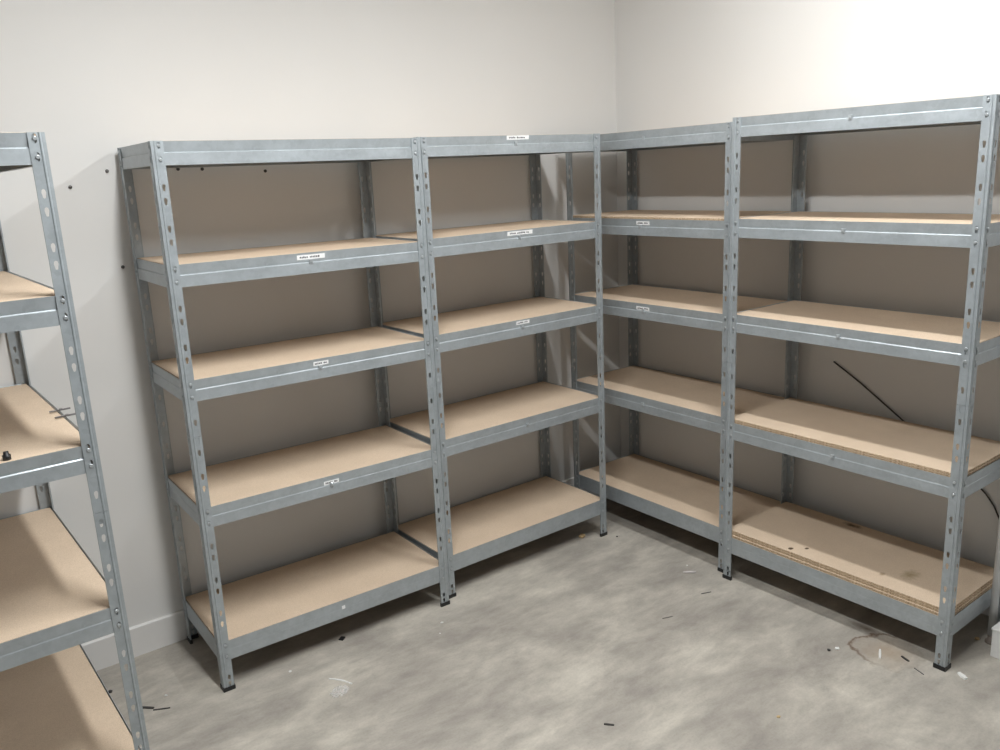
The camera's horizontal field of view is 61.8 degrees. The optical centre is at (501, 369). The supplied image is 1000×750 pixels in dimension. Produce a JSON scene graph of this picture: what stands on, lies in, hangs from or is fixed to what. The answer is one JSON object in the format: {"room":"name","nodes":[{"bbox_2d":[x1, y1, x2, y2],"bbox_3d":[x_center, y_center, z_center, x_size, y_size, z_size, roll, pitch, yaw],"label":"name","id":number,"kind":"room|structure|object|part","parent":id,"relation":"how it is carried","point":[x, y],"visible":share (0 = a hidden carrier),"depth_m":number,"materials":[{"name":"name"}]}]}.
{"room":"storage room","nodes":[
{"label":"storage room","id":0,"kind":"room"},
{"bbox_2d":[0,0,620,643],"bbox_3d":[-1.544,-0.237,2.720,5.500,2.840,0.100,-13,17,-36],"label":"wall","id":1,"kind":"structure","parent":0,"point":[98,78],"depth_m":3.17,"materials":[{"name":"paint"}]},
{"bbox_2d":[81,477,591,670],"bbox_3d":[-1.456,1.019,2.972,5.288,0.115,0.012,-13,17,-36],"label":"baseboard","id":2,"kind":"structure","parent":1,"relation":"attached to","point":[163,631],"depth_m":3.07,"materials":[{"name":"white paint"}]},
{"bbox_2d":[97,493,999,749],"bbox_3d":[0.070,1.506,1.058,5.300,0.080,5.000,-13,17,-36],"label":"floor","id":3,"kind":"structure","parent":0,"point":[544,642],"depth_m":2.86,"materials":[{"name":"concrete"}]},
{"bbox_2d":[0,132,149,749],"bbox_3d":[-1.413,0.316,2.279,0.434,1.801,0.897,-13,17,-37],"label":"shelving unit","id":4,"kind":"object","parent":3,"relation":"on","point":[54,599],"depth_m":2.17,"materials":[{"name":"metal"}]},
{"bbox_3d":[-1.143,0.198,1.927,0.018,0.020,0.018,-13,17,-36],"label":"black cap","id":5,"kind":"part","parent":4,"relation":"part of","materials":[{"name":"black plastic"}]},
{"bbox_3d":[-1.549,-0.222,2.619,0.037,0.898,0.037,-13,17,-37],"label":"post","id":6,"kind":"part","parent":4,"relation":"part of","materials":[{"name":"metal"}]},
{"bbox_3d":[-1.505,0.650,2.829,0.037,0.895,0.037,-13,17,-37],"label":"post","id":7,"kind":"part","parent":4,"relation":"part of","materials":[{"name":"metal"}]},
{"bbox_2d":[49,407,70,412],"bbox_3d":[-1.232,0.111,2.328,0.054,0.006,0.008,-14,17,-39],"label":"pin","id":8,"kind":"object","parent":4,"relation":"on","point":[59,409],"visible":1,"depth_m":2.33,"materials":[{"name":"metal"}]},
{"bbox_2d":[55,413,75,418],"bbox_3d":[-1.183,0.123,2.266,0.054,0.006,0.008,-14,17,-39],"label":"pin","id":9,"kind":"object","parent":4,"relation":"on","point":[65,415],"visible":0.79,"depth_m":2.26,"materials":[{"name":"metal"}]},
{"bbox_3d":[-1.016,-0.090,1.960,0.037,0.899,0.037,-13,17,-37],"label":"post","id":10,"kind":"part","parent":4,"relation":"part of","materials":[{"name":"metal"}]},
{"bbox_3d":[-0.972,0.782,2.171,0.037,0.896,0.037,-13,17,-37],"label":"post","id":11,"kind":"part","parent":4,"relation":"part of","materials":[{"name":"metal"}]},
{"bbox_2d":[142,706,153,708],"bbox_3d":[-1.169,1.114,2.758,0.044,0.004,0.009,-1,14,8],"label":"plastic sliver","id":12,"kind":"object","parent":3,"relation":"on","point":[144,707],"visible":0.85,"depth_m":2.75,"materials":[{"name":"black plastic"}]},
{"bbox_2d":[117,138,449,692],"bbox_3d":[-0.736,0.102,3.036,0.912,1.800,0.431,-12,16,-34],"label":"shelving unit","id":13,"kind":"object","parent":3,"relation":"on","point":[236,618],"visible":1,"depth_m":2.94,"materials":[{"name":"metal"}]},
{"bbox_3d":[-1.220,-0.291,2.841,0.037,0.899,0.037,-12,16,-34],"label":"post","id":14,"kind":"part","parent":13,"relation":"part of","materials":[{"name":"metal"}]},
{"bbox_3d":[-0.991,-0.228,2.533,0.037,0.899,0.037,-12,16,-34],"label":"post","id":15,"kind":"part","parent":13,"relation":"part of","materials":[{"name":"metal"}]},
{"bbox_3d":[-1.182,0.582,3.050,0.037,0.896,0.037,-12,16,-34],"label":"post","id":16,"kind":"part","parent":13,"relation":"part of","materials":[{"name":"metal"}]},
{"bbox_3d":[-0.953,0.645,2.741,0.037,0.896,0.037,-12,16,-34],"label":"post","id":17,"kind":"part","parent":13,"relation":"part of","materials":[{"name":"metal"}]},
{"bbox_3d":[-0.520,-0.438,3.332,0.037,0.896,0.037,-12,16,-34],"label":"post","id":18,"kind":"part","parent":13,"relation":"part of","materials":[{"name":"metal"}]},
{"bbox_3d":[-0.482,0.432,3.539,0.037,0.893,0.037,-12,16,-34],"label":"post","id":19,"kind":"part","parent":13,"relation":"part of","materials":[{"name":"metal"}]},
{"bbox_3d":[-0.290,-0.375,3.023,0.037,0.896,0.037,-12,16,-34],"label":"post","id":20,"kind":"part","parent":13,"relation":"part of","materials":[{"name":"metal"}]},
{"bbox_3d":[-0.252,0.495,3.231,0.037,0.893,0.037,-12,16,-34],"label":"post","id":21,"kind":"part","parent":13,"relation":"part of","materials":[{"name":"metal"}]},
{"bbox_2d":[329,678,351,683],"bbox_3d":[-0.550,1.062,2.856,0.093,0.003,0.011,3,15,22],"label":"strip","id":22,"kind":"object","parent":3,"relation":"on","point":[329,678],"visible":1,"depth_m":2.86,"materials":[{"name":"white plastic"}]},
{"bbox_2d":[369,134,606,598],"bbox_3d":[-0.033,-0.062,3.583,0.894,1.800,0.432,-13,17,-36],"label":"shelving unit","id":23,"kind":"object","parent":3,"relation":"on","point":[484,527],"visible":0.77,"depth_m":3.52,"materials":[{"name":"metal"}]},
{"bbox_3d":[-0.510,-0.454,3.381,0.037,0.898,0.037,-13,17,-36],"label":"post","id":24,"kind":"part","parent":23,"relation":"part of","materials":[{"name":"metal"}]},
{"bbox_3d":[-0.470,0.418,3.591,0.037,0.895,0.037,-13,17,-36],"label":"post","id":25,"kind":"part","parent":23,"relation":"part of","materials":[{"name":"metal"}]},
{"bbox_3d":[-0.273,-0.392,3.077,0.037,0.898,0.037,-13,17,-36],"label":"post","id":26,"kind":"part","parent":23,"relation":"part of","materials":[{"name":"metal"}]},
{"bbox_3d":[-0.233,0.480,3.288,0.037,0.895,0.037,-13,17,-36],"label":"post","id":27,"kind":"part","parent":23,"relation":"part of","materials":[{"name":"metal"}]},
{"bbox_3d":[0.167,-0.606,3.879,0.037,0.899,0.037,-13,17,-36],"label":"post","id":28,"kind":"part","parent":23,"relation":"part of","materials":[{"name":"metal"}]},
{"bbox_3d":[0.207,0.266,4.090,0.037,0.896,0.037,-13,17,-36],"label":"post","id":29,"kind":"part","parent":23,"relation":"part of","materials":[{"name":"metal"}]},
{"bbox_3d":[0.404,-0.545,3.576,0.037,0.899,0.037,-13,17,-36],"label":"post","id":30,"kind":"part","parent":23,"relation":"part of","materials":[{"name":"metal"}]},
{"bbox_3d":[0.444,0.328,3.786,0.037,0.896,0.037,-13,17,-36],"label":"post","id":31,"kind":"part","parent":23,"relation":"part of","materials":[{"name":"metal"}]},
{"bbox_2d":[566,122,795,572],"bbox_3d":[0.774,-0.142,3.748,0.431,1.804,0.941,-12,17,-35],"label":"shelving unit","id":32,"kind":"object","parent":3,"relation":"on","point":[693,502],"visible":0.56,"depth_m":3.68,"materials":[{"name":"metal"}]},
{"bbox_3d":[0.329,-0.616,3.885,0.037,0.899,0.037,-12,17,-35],"label":"post","id":33,"kind":"part","parent":32,"relation":"part of","materials":[{"name":"metal"}]},
{"bbox_3d":[0.370,0.257,4.095,0.037,0.896,0.037,-12,17,-35],"label":"post","id":34,"kind":"part","parent":32,"relation":"part of","materials":[{"name":"metal"}]},
{"bbox_3d":[0.641,-0.685,4.109,0.037,0.899,0.037,-12,17,-35],"label":"post","id":35,"kind":"part","parent":32,"relation":"part of","materials":[{"name":"metal"}]},
{"bbox_3d":[0.681,0.189,4.319,0.037,0.896,0.037,-12,17,-35],"label":"post","id":36,"kind":"part","parent":32,"relation":"part of","materials":[{"name":"metal"}]},
{"bbox_2d":[573,210,791,220],"bbox_3d":[0.750,-0.673,3.621,0.407,0.013,0.916,-12,16,-35],"label":"shelf","id":37,"kind":"object","parent":32,"relation":"on","point":[710,215],"visible":0.72,"depth_m":3.55,"materials":[{"name":"beige wood"}]},
{"bbox_3d":[0.910,0.400,3.389,0.037,0.898,0.037,-12,17,-35],"label":"post","id":38,"kind":"part","parent":32,"relation":"part of","materials":[{"name":"metal"}]},
{"bbox_3d":[0.869,-0.475,3.179,0.037,0.901,0.037,-12,17,-35],"label":"post","id":39,"kind":"part","parent":32,"relation":"part of","materials":[{"name":"metal"}]},
{"bbox_3d":[1.221,0.332,3.613,0.037,0.898,0.037,-12,17,-35],"label":"post","id":40,"kind":"part","parent":32,"relation":"part of","materials":[{"name":"metal"}]},
{"bbox_3d":[1.181,-0.543,3.403,0.037,0.901,0.037,-12,17,-35],"label":"post","id":41,"kind":"part","parent":32,"relation":"part of","materials":[{"name":"metal"}]},
{"bbox_2d":[722,94,999,671],"bbox_3d":[1.312,0.003,3.010,0.435,1.818,0.897,-13,17,-36],"label":"shelving unit","id":42,"kind":"object","parent":3,"relation":"on","point":[970,341],"visible":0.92,"depth_m":2.80,"materials":[{"name":"metal"}]},
{"bbox_3d":[0.915,0.410,3.332,0.037,0.904,0.037,-13,17,-36],"label":"post","id":43,"kind":"part","parent":42,"relation":"part of","materials":[{"name":"metal"}]},
{"bbox_3d":[0.876,-0.471,3.122,0.037,0.907,0.037,-13,17,-36],"label":"post","id":44,"kind":"part","parent":42,"relation":"part of","materials":[{"name":"metal"}]},
{"bbox_3d":[1.222,0.341,3.561,0.037,0.904,0.037,-13,17,-36],"label":"post","id":45,"kind":"part","parent":42,"relation":"part of","materials":[{"name":"metal"}]},
{"bbox_3d":[1.184,-0.541,3.352,0.037,0.907,0.037,-13,17,-36],"label":"post","id":46,"kind":"part","parent":42,"relation":"part of","materials":[{"name":"metal"}]},
{"bbox_2d":[732,535,991,614],"bbox_3d":[1.343,0.701,3.175,0.407,0.011,0.874,-13,17,-36],"label":"sheet","id":47,"kind":"object","parent":42,"relation":"on","point":[733,536],"visible":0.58,"depth_m":2.95,"materials":[{"name":"beige wood"}]},
{"bbox_2d":[732,533,992,611],"bbox_3d":[1.343,0.691,3.174,0.405,0.011,0.872,-13,17,-36],"label":"sheet","id":48,"kind":"object","parent":47,"relation":"on","point":[734,534],"visible":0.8,"depth_m":2.96,"materials":[{"name":"beige wood"}]},
{"bbox_2d":[732,502,993,609],"bbox_3d":[1.342,0.681,3.170,0.405,0.011,0.872,-13,17,-36],"label":"shelf board","id":49,"kind":"object","parent":48,"relation":"on","point":[908,569],"visible":1,"depth_m":3.13,"materials":[{"name":"beige wood"}]},
{"bbox_2d":[735,398,999,474],"bbox_3d":[1.321,0.226,3.063,0.407,0.011,0.874,-13,17,-36],"label":"shelf board","id":50,"kind":"object","parent":42,"relation":"on","point":[921,446],"visible":1,"depth_m":3.02,"materials":[{"name":"beige wood"}]},
{"bbox_3d":[1.442,0.545,2.668,0.037,0.903,0.037,-13,17,-36],"label":"post","id":51,"kind":"part","parent":42,"relation":"part of","materials":[{"name":"metal"}]},
{"bbox_3d":[1.403,-0.335,2.459,0.037,0.906,0.037,-13,17,-36],"label":"post","id":52,"kind":"part","parent":42,"relation":"part of","materials":[{"name":"metal"}]},
{"bbox_3d":[1.749,0.475,2.898,0.037,0.903,0.037,-13,17,-36],"label":"post","id":53,"kind":"part","parent":42,"relation":"part of","materials":[{"name":"metal"}]},
{"bbox_2d":[957,672,967,679],"bbox_3d":[1.500,0.996,2.721,0.018,0.006,0.035,-5,14,-8],"label":"chip","id":54,"kind":"object","parent":3,"relation":"on","point":[960,674],"visible":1,"depth_m":2.72,"materials":[{"name":"white plastic"}]},
{"bbox_2d":[985,513,999,644],"bbox_3d":[1.635,-0.356,2.590,0.036,2.680,0.036,-13,17,-36],"label":"pipe","id":55,"kind":"object","parent":3,"relation":"on","point":[995,593],"visible":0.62,"depth_m":2.85,"materials":[{"name":"grey plastic"}]},
{"bbox_2d":[990,622,999,659],"bbox_3d":[1.875,0.926,2.723,0.260,0.106,0.427,-13,17,-36],"label":"box","id":56,"kind":"object","parent":3,"relation":"on","point":[995,643],"depth_m":2.80,"materials":[{"name":"white plastic"}]},
{"bbox_3d":[1.873,0.879,2.711,0.260,0.008,0.427,-13,17,-36],"label":"lid","id":57,"kind":"part","parent":56,"relation":"part of","materials":[{"name":"white plastic"}]},
{"bbox_2d":[615,0,999,567],"bbox_3d":[2.177,-0.305,2.273,0.100,2.840,5.100,-13,17,-36],"label":"wall","id":58,"kind":"structure","parent":0,"point":[679,63],"depth_m":3.33,"materials":[{"name":"paint"}]},
{"bbox_2d":[834,361,998,518],"bbox_3d":[1.577,0.435,3.208,0.019,0.853,0.715,-13,17,-36],"label":"cable","id":59,"kind":"object","parent":58,"relation":"attached to","point":[983,491],"visible":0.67,"depth_m":3.24,"materials":[{"name":"grey plastic"}]},
{"bbox_2d":[982,607,989,615],"bbox_3d":[2.161,0.943,2.578,0.012,0.115,5.000,-13,17,-36],"label":"baseboard","id":60,"kind":"structure","parent":58,"relation":"attached to","point":[986,612],"depth_m":3.07,"materials":[{"name":"white paint"}]}
]}

